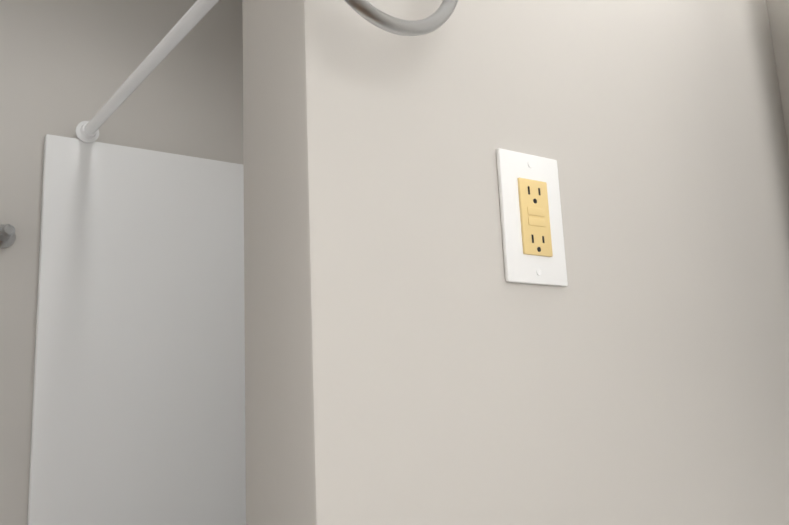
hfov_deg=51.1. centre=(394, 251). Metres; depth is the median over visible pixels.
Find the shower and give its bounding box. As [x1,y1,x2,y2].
[27,0,245,524]
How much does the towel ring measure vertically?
0.152 m
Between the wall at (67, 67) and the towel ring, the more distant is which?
the wall at (67, 67)
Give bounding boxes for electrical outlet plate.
[496,148,567,286]
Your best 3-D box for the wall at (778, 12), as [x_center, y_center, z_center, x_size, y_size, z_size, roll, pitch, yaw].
[0.554,0.142,0.933,0.120,2.260,2.890,6,-14,-35]
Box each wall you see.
[0,0,243,524]
[242,0,788,524]
[766,0,788,150]
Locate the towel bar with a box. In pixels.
[0,224,15,247]
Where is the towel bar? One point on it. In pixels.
(7, 235)
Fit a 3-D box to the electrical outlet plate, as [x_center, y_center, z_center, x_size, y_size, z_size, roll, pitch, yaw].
[0.118,-0.029,0.700,0.070,0.114,0.008,6,-14,-35]
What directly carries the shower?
on the floor
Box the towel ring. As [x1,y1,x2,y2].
[344,0,457,35]
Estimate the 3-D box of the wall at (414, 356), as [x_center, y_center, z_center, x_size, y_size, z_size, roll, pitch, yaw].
[0.183,0.128,0.783,0.659,2.260,0.108,6,-14,-35]

